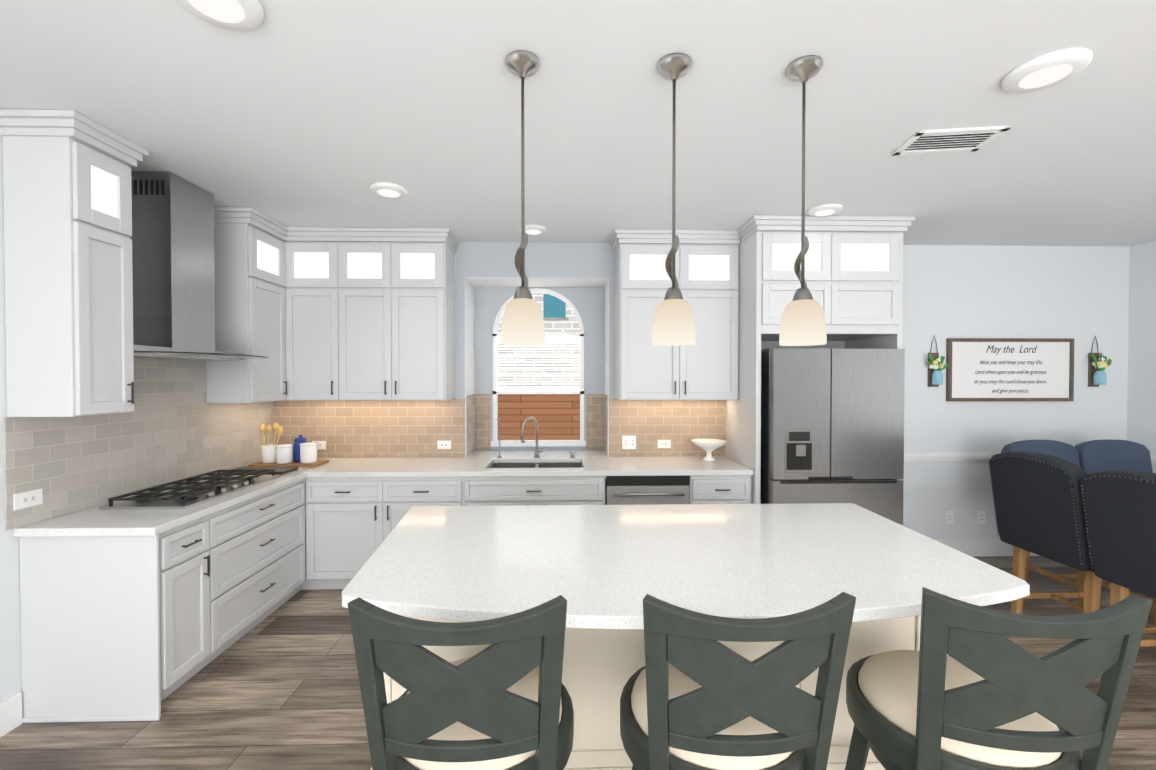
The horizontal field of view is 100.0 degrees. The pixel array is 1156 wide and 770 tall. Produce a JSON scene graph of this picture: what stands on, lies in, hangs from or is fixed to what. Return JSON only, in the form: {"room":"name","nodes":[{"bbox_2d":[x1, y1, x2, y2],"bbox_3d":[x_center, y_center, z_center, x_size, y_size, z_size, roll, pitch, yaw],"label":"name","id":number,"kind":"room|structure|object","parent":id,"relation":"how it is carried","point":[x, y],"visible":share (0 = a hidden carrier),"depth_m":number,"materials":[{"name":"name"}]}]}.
{"room":"kitchen and dining room","nodes":[
{"label":"kitchen and dining room","id":0,"kind":"room"},
{"bbox_2d":[0,135,246,701],"bbox_3d":[-2.621,0.191,0.697,0.220,2.743,7.100,0,1,-1],"label":"wall","id":1,"kind":"structure","parent":0,"point":[10,652],"depth_m":2.16,"materials":[{"name":"white paint"}]},
{"bbox_2d":[13,489,42,509],"bbox_3d":[-2.536,0.527,2.239,0.009,0.072,0.115,0,1,-1],"label":"electrical outlet plate","id":2,"kind":"object","parent":1,"relation":"attached to","point":[22,500],"depth_m":2.23,"materials":[{"name":"white plastic"}]},
{"bbox_2d":[0,121,139,416],"bbox_3d":[-2.395,-0.498,2.304,0.308,1.279,0.300,0,1,-1],"label":"upper cabinet","id":3,"kind":"object","parent":1,"relation":"attached to","point":[67,190],"depth_m":2.16,"materials":[{"name":"white wood"}]},
{"bbox_2d":[3,357,274,530],"bbox_3d":[-2.568,0.203,3.139,0.008,0.864,1.980,0,1,-1],"label":"tile backsplash","id":4,"kind":"structure","parent":1,"relation":"attached to","point":[172,426],"depth_m":2.81,"materials":[{"name":"beige tile"}]},
{"bbox_2d":[130,171,268,360],"bbox_3d":[-2.262,-0.684,2.905,0.591,1.045,0.880,0,1,-1],"label":"range hood","id":5,"kind":"object","parent":1,"relation":"attached to","point":[173,261],"visible":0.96,"depth_m":2.75,"materials":[{"name":"metal"}]},
{"bbox_2d":[206,217,287,402],"bbox_3d":[-2.404,-0.514,3.577,0.354,1.279,0.445,0,1,-1],"label":"upper cabinet","id":6,"kind":"object","parent":1,"relation":"attached to","point":[251,253],"depth_m":3.37,"materials":[{"name":"white wood"}]},
{"bbox_2d":[0,556,1155,769],"bbox_3d":[1.177,1.588,1.060,7.830,0.060,7.600,0,1,-1],"label":"floor","id":7,"kind":"structure","parent":0,"point":[278,688],"depth_m":2.28,"materials":[{"name":"brown wood"}]},
{"bbox_2d":[19,518,201,722],"bbox_3d":[-2.244,1.113,2.390,0.613,0.856,0.338,0,1,-1],"label":"base cabinet","id":8,"kind":"object","parent":7,"relation":"on","point":[134,614],"depth_m":2.22,"materials":[{"name":"white wood"}]},
{"bbox_2d":[14,474,305,537],"bbox_3d":[-2.251,0.658,2.843,0.623,0.038,1.300,0,1,-1],"label":"countertop","id":9,"kind":"structure","parent":8,"relation":"on","point":[94,522],"depth_m":2.33,"materials":[{"name":"white stone"}]},
{"bbox_2d":[99,469,280,508],"bbox_3d":[-2.267,0.612,2.932,0.440,0.051,0.840,0,1,-1],"label":"cooktop","id":10,"kind":"object","parent":9,"relation":"in","point":[193,491],"visible":1,"depth_m":2.78,"materials":[{"name":"metal"}]},
{"bbox_2d":[202,474,313,667],"bbox_3d":[-2.237,1.105,3.013,0.659,0.856,1.032,0,1,-1],"label":"base cabinet","id":11,"kind":"object","parent":7,"relation":"on","point":[258,551],"depth_m":2.93,"materials":[{"name":"white wood"}]},
{"bbox_2d":[243,456,752,477],"bbox_3d":[-0.649,0.645,3.857,3.876,0.038,0.648,0,1,-1],"label":"countertop","id":12,"kind":"structure","parent":11,"relation":"on","point":[677,465],"depth_m":3.69,"materials":[{"name":"white stone"}]},
{"bbox_2d":[229,467,297,474],"bbox_3d":[-2.291,0.619,3.507,0.420,0.021,0.210,0,1,-1],"label":"cutting board","id":13,"kind":"object","parent":12,"relation":"on","point":[281,470],"visible":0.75,"depth_m":3.49,"materials":[{"name":"brown wood"}]},
{"bbox_2d":[248,423,328,466],"bbox_3d":[-2.258,0.461,3.800,0.500,0.330,0.220,0,1,-1],"label":"tray","id":14,"kind":"object","parent":12,"relation":"on","point":[301,451],"visible":1,"depth_m":3.75,"materials":[{"name":"brown wood"}]},
{"bbox_2d":[495,417,574,457],"bbox_3d":[-0.364,0.445,4.090,0.672,0.356,0.177,0,1,-1],"label":"faucet","id":15,"kind":"object","parent":12,"relation":"on","point":[537,452],"visible":1,"depth_m":4.14,"materials":[{"name":"silver metal"}]},
{"bbox_2d":[489,463,582,467],"bbox_3d":[-0.335,0.746,3.898,0.790,0.161,0.470,0,1,-1],"label":"sink basin","id":16,"kind":"object","parent":12,"relation":"in","point":[536,465],"visible":0.1,"depth_m":4.11,"materials":[{"name":"metal"}]},
{"bbox_2d":[691,439,727,460],"bbox_3d":[1.087,0.543,4.026,0.300,0.160,0.300,0,1,-1],"label":"pedestal bowl","id":17,"kind":"object","parent":12,"relation":"on","point":[708,446],"visible":1,"depth_m":3.99,"materials":[{"name":"white ceramic"}]},
{"bbox_2d":[314,474,493,589],"bbox_3d":[-1.361,1.094,3.850,1.244,0.856,0.638,0,1,-1],"label":"base cabinet","id":18,"kind":"object","parent":7,"relation":"on","point":[354,514],"depth_m":3.53,"materials":[{"name":"white wood"}]},
{"bbox_2d":[348,595,573,769],"bbox_3d":[-0.281,1.024,1.371,0.540,1.063,0.611,0,1,-1],"label":"bar stool","id":19,"kind":"object","parent":7,"relation":"on","point":[503,701],"visible":1,"depth_m":1.12,"materials":[{"name":"grey wood"}]},
{"bbox_2d":[482,482,589,505],"bbox_3d":[-0.335,1.181,3.903,0.810,0.681,0.490,0,1,-1],"label":"base cabinet","id":20,"kind":"object","parent":7,"relation":"on","point":[498,493],"depth_m":3.56,"materials":[{"name":"white wood"}]},
{"bbox_2d":[605,476,689,504],"bbox_3d":[0.511,1.085,3.858,0.610,0.832,0.661,0,1,-1],"label":"dishwasher","id":21,"kind":"object","parent":7,"relation":"on","point":[638,490],"visible":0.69,"depth_m":3.57,"materials":[{"name":"silver metal"}]},
{"bbox_2d":[370,627,948,769],"bbox_3d":[0.323,1.115,2.191,2.230,0.856,0.725,0,1,-1],"label":"kitchen island","id":22,"kind":"object","parent":7,"relation":"on","point":[597,665],"depth_m":1.84,"materials":[{"name":"beige wood"}]},
{"bbox_2d":[341,503,1029,634],"bbox_3d":[0.323,0.669,1.992,2.380,0.038,1.230,0,1,-1],"label":"island countertop","id":23,"kind":"structure","parent":22,"relation":"on","point":[453,564],"depth_m":1.77,"materials":[{"name":"white stone"}]},
{"bbox_2d":[689,474,752,503],"bbox_3d":[1.057,1.093,3.911,0.463,0.856,0.638,0,1,-1],"label":"base cabinet","id":24,"kind":"object","parent":7,"relation":"on","point":[704,488],"depth_m":3.59,"materials":[{"name":"white wood"}]},
{"bbox_2d":[620,592,855,769],"bbox_3d":[0.394,1.024,1.388,0.540,1.063,0.611,0,1,-1],"label":"bar stool","id":25,"kind":"object","parent":7,"relation":"on","point":[696,695],"visible":1,"depth_m":1.14,"materials":[{"name":"grey wood"}]},
{"bbox_2d":[725,215,914,503],"bbox_3d":[1.837,0.151,3.867,1.172,2.741,0.740,0,1,-1],"label":"cabinet","id":26,"kind":"object","parent":7,"relation":"on","point":[853,276],"visible":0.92,"depth_m":3.54,"materials":[{"name":"white wood"}]},
{"bbox_2d":[760,348,904,524],"bbox_3d":[1.847,0.626,3.823,0.940,1.789,0.805,0,1,-1],"label":"refrigerator","id":27,"kind":"object","parent":7,"relation":"on","point":[832,425],"visible":0.44,"depth_m":3.45,"materials":[{"name":"metal"}]},
{"bbox_2d":[845,587,1152,769],"bbox_3d":[1.098,1.024,1.399,0.548,1.063,0.611,0,1,-1],"label":"bar stool","id":28,"kind":"object","parent":7,"relation":"on","point":[987,695],"visible":1,"depth_m":1.16,"materials":[{"name":"paint"},{"name":"linen"},{"name":"wood"}]},
{"bbox_2d":[989,451,1155,633],"bbox_3d":[3.013,0.970,2.919,0.685,1.127,0.544,0,1,-1],"label":"dining chair","id":29,"kind":"object","parent":7,"relation":"on","point":[1038,504],"visible":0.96,"depth_m":2.86,"materials":[{"name":"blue fabric"}]},
{"bbox_2d":[1001,440,1153,615],"bbox_3d":[3.601,0.977,3.510,0.544,1.097,0.680,0,1,-1],"label":"dining chair","id":30,"kind":"object","parent":7,"relation":"on","point":[1065,451],"visible":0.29,"depth_m":3.73,"materials":[{"name":"blue fabric"}]},
{"bbox_2d":[1075,440,1152,473],"bbox_3d":[4.171,0.977,3.524,0.544,1.097,0.680,0,1,-1],"label":"dining chair","id":31,"kind":"object","parent":7,"relation":"on","point":[1099,455],"visible":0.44,"depth_m":3.74,"materials":[{"name":"blue fabric"}]},
{"bbox_2d":[1080,470,1155,646],"bbox_3d":[3.028,0.982,2.354,0.683,1.117,0.544,0,1,-1],"label":"dining chair","id":32,"kind":"object","parent":7,"relation":"on","point":[1119,507],"visible":1,"depth_m":2.44,"materials":[{"name":"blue fabric"}]},
{"bbox_2d":[1154,598,1155,634],"bbox_3d":[4.096,1.085,2.533,1.300,0.904,1.110,0,1,-1],"label":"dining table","id":33,"kind":"object","parent":7,"relation":"on","point":[1154,615],"visible":0.12,"depth_m":2.97,"materials":[{"name":"brown wood"}]},
{"bbox_2d":[0,0,1155,246],"bbox_3d":[1.177,-1.215,1.024,7.830,0.060,7.600,0,1,-1],"label":"ceiling","id":34,"kind":"structure","parent":0,"point":[306,112],"depth_m":2.10,"materials":[{"name":"white paint"}]},
{"bbox_2d":[175,0,263,29],"bbox_3d":[-1.111,-1.176,1.487,0.248,0.030,0.248,1,1,44],"label":"recessed light","id":35,"kind":"object","parent":34,"relation":"in","point":[230,14],"depth_m":1.51,"materials":[{"name":"white plastic"}]},
{"bbox_2d":[370,182,407,198],"bbox_3d":[-1.169,-1.195,2.996,0.219,0.030,0.219,1,1,44],"label":"recessed light","id":36,"kind":"object","parent":34,"relation":"in","point":[383,189],"depth_m":2.95,"materials":[{"name":"white plastic"}]},
{"bbox_2d":[501,50,544,345],"bbox_3d":[-0.204,-0.673,1.797,0.163,1.042,0.163,0,1,-1],"label":"pendant light","id":37,"kind":"object","parent":34,"relation":"hanging from","point":[522,322],"visible":1,"depth_m":1.76,"materials":[{"name":"white glass"}]},
{"bbox_2d":[520,224,546,234],"bbox_3d":[-0.348,-1.206,3.787,0.209,0.030,0.209,1,1,44],"label":"recessed light","id":38,"kind":"object","parent":34,"relation":"in","point":[532,229],"depth_m":3.74,"materials":[{"name":"white plastic"}]},
{"bbox_2d":[652,53,695,345],"bbox_3d":[0.358,-0.673,1.811,0.163,1.042,0.163,0,1,-1],"label":"pendant light","id":39,"kind":"object","parent":34,"relation":"hanging from","point":[673,322],"visible":1,"depth_m":1.78,"materials":[{"name":"white glass"}]},
{"bbox_2d":[779,55,826,345],"bbox_3d":[0.847,-0.673,1.823,0.163,1.042,0.163,0,1,-1],"label":"pendant light","id":40,"kind":"object","parent":34,"relation":"hanging from","point":[803,322],"visible":1,"depth_m":1.79,"materials":[{"name":"white glass"}]},
{"bbox_2d":[807,203,842,216],"bbox_3d":[1.703,-1.200,3.348,0.219,0.030,0.219,1,1,44],"label":"recessed light","id":41,"kind":"object","parent":34,"relation":"in","point":[829,209],"depth_m":3.30,"materials":[{"name":"white plastic"}]},
{"bbox_2d":[892,126,1010,154],"bbox_3d":[1.818,-1.196,2.381,0.400,0.013,0.230,0,1,7],"label":"ceiling vent","id":42,"kind":"object","parent":34,"relation":"in","point":[948,140],"visible":1,"depth_m":2.37,"materials":[{"name":"white metal"}]},
{"bbox_2d":[1001,47,1092,92],"bbox_3d":[1.772,-1.180,1.840,0.248,0.030,0.248,1,1,44],"label":"recessed light","id":43,"kind":"object","parent":34,"relation":"in","point":[1050,69],"depth_m":1.80,"materials":[{"name":"white plastic"}]},
{"bbox_2d":[284,241,1129,539],"bbox_3d":[1.141,0.142,4.456,7.730,2.743,0.473,0,1,-1],"label":"wall","id":44,"kind":"structure","parent":0,"point":[1080,295],"depth_m":4.28,"materials":[{"name":"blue paint"}]},
{"bbox_2d":[288,233,347,399],"bbox_3d":[-2.063,-0.519,3.928,0.478,1.279,0.405,0,1,-1],"label":"upper cabinet","id":45,"kind":"object","parent":44,"relation":"attached to","point":[339,313],"depth_m":3.80,"materials":[{"name":"white wood"}]},
{"bbox_2d":[312,441,325,448],"bbox_3d":[-2.206,0.513,4.130,0.115,0.072,0.008,0,1,-1],"label":"electrical outlet plate","id":46,"kind":"object","parent":44,"relation":"attached to","point":[321,444],"depth_m":4.13,"materials":[{"name":"white plastic"}]},
{"bbox_2d":[275,395,470,457],"bbox_3d":[-1.762,0.358,4.147,1.609,0.529,0.008,0,1,-1],"label":"tile backsplash","id":47,"kind":"structure","parent":44,"relation":"attached to","point":[349,428],"depth_m":4.15,"materials":[{"name":"beige tile"}]},
{"bbox_2d":[344,233,455,399],"bbox_3d":[-1.493,-0.519,3.974,0.889,1.279,0.343,0,1,-1],"label":"upper cabinet","id":48,"kind":"object","parent":44,"relation":"attached to","point":[401,286],"depth_m":3.81,"materials":[{"name":"white wood"}]},
{"bbox_2d":[437,440,450,448],"bbox_3d":[-1.147,0.512,4.157,0.115,0.072,0.008,0,1,-1],"label":"electrical outlet plate","id":49,"kind":"object","parent":44,"relation":"attached to","point":[440,444],"depth_m":4.15,"materials":[{"name":"white plastic"}]},
{"bbox_2d":[471,394,478,452],"bbox_3d":[-0.969,0.354,4.381,0.012,0.529,0.420,0,1,-1],"label":"tile backsplash","id":50,"kind":"structure","parent":44,"relation":"attached to","point":[475,397],"depth_m":4.53,"materials":[{"name":"beige tile"}]},
{"bbox_2d":[491,288,585,446],"bbox_3d":[-0.374,-0.167,4.607,0.900,1.493,0.085,0,1,-1],"label":"window","id":51,"kind":"structure","parent":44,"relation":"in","point":[564,336],"depth_m":4.58,"materials":[{"name":"white"}]},
{"bbox_2d":[622,436,635,448],"bbox_3d":[0.443,0.497,4.196,0.120,0.118,0.008,0,1,-1],"label":"electrical outlet plate","id":52,"kind":"object","parent":44,"relation":"attached to","point":[628,442],"depth_m":4.19,"materials":[{"name":"white plastic"}]},
{"bbox_2d":[603,394,724,456],"bbox_3d":[0.768,0.357,4.211,1.027,0.529,0.008,0,1,-1],"label":"tile backsplash","id":53,"kind":"structure","parent":44,"relation":"attached to","point":[680,422],"depth_m":4.21,"materials":[{"name":"beige tile"}]},
{"bbox_2d":[658,440,670,447],"bbox_3d":[0.748,0.512,4.204,0.115,0.072,0.008,0,1,-1],"label":"electrical outlet plate","id":54,"kind":"object","parent":44,"relation":"attached to","point":[661,443],"depth_m":4.20,"materials":[{"name":"white plastic"}]},
{"bbox_2d":[613,237,740,399],"bbox_3d":[0.806,-0.520,4.031,0.960,1.279,0.343,0,1,-1],"label":"upper cabinet","id":55,"kind":"object","parent":44,"relation":"attached to","point":[706,268],"depth_m":3.87,"materials":[{"name":"white wood"}]},
{"bbox_2d":[927,336,948,386],"bbox_3d":[3.121,-0.210,4.215,0.190,0.453,0.103,0,1,-1],"label":"jar","id":56,"kind":"object","parent":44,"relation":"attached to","point":[936,367],"visible":1,"depth_m":4.20,"materials":[{"name":"blue glass"}]},
{"bbox_2d":[945,511,953,523],"bbox_3d":[3.282,1.171,4.285,0.072,0.115,0.008,0,1,-1],"label":"electrical outlet plate","id":57,"kind":"object","parent":44,"relation":"attached to","point":[949,515],"depth_m":4.28,"materials":[{"name":"white plastic"}]},
{"bbox_2d":[904,452,1000,460],"bbox_3d":[3.612,0.631,4.273,2.460,0.070,0.033,0,1,-1],"label":"trim","id":58,"kind":"structure","parent":44,"relation":"attached to","point":[967,456],"depth_m":4.25,"materials":[{"name":"white wood"}]},
{"bbox_2d":[977,511,985,523],"bbox_3d":[3.572,1.170,4.292,0.072,0.115,0.008,0,1,-1],"label":"electrical outlet plate","id":59,"kind":"object","parent":44,"relation":"attached to","point":[981,515],"depth_m":4.29,"materials":[{"name":"white plastic"}]},
{"bbox_2d":[936,539,1039,556],"bbox_3d":[3.618,1.443,4.293,2.474,0.145,0.015,0,1,-1],"label":"baseboard","id":60,"kind":"structure","parent":44,"relation":"attached to","point":[973,548],"depth_m":4.28,"materials":[{"name":"white wood"}]},
{"bbox_2d":[946,338,1073,400],"bbox_3d":[3.804,-0.133,4.269,1.125,0.553,0.030,0,1,-1],"label":"framed picture","id":61,"kind":"object","parent":44,"relation":"attached to","point":[1009,369],"visible":1,"depth_m":4.26,"materials":[{"name":"white paper"}]},
{"bbox_2d":[1088,336,1111,386],"bbox_3d":[4.574,-0.210,4.252,0.180,0.453,0.101,0,1,-1],"label":"jar","id":62,"kind":"object","parent":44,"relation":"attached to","point":[1098,364],"visible":1,"depth_m":4.25,"materials":[{"name":"blue glass"}]},
{"bbox_2d":[1127,240,1155,472],"bbox_3d":[5.038,0.189,0.829,0.120,2.743,6.980,0,1,-1],"label":"wall","id":63,"kind":"structure","parent":0,"point":[1141,412],"depth_m":4.20,"materials":[{"name":"white paint"}]},
{"bbox_2d":[1150,455,1155,463],"bbox_3d":[4.916,0.652,2.632,0.034,0.070,3.379,0,1,-1],"label":"trim","id":64,"kind":"structure","parent":63,"relation":"attached to","point":[1153,458],"depth_m":4.10,"materials":[{"name":"white wood"}]},
{"label":"outside","id":65,"kind":"structure","parent":0,"visible":0},
{"bbox_2d":[497,293,579,439],"bbox_3d":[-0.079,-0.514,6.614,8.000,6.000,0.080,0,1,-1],"label":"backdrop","id":66,"kind":"structure","parent":65,"point":[556,416],"depth_m":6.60,"materials":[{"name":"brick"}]}
]}

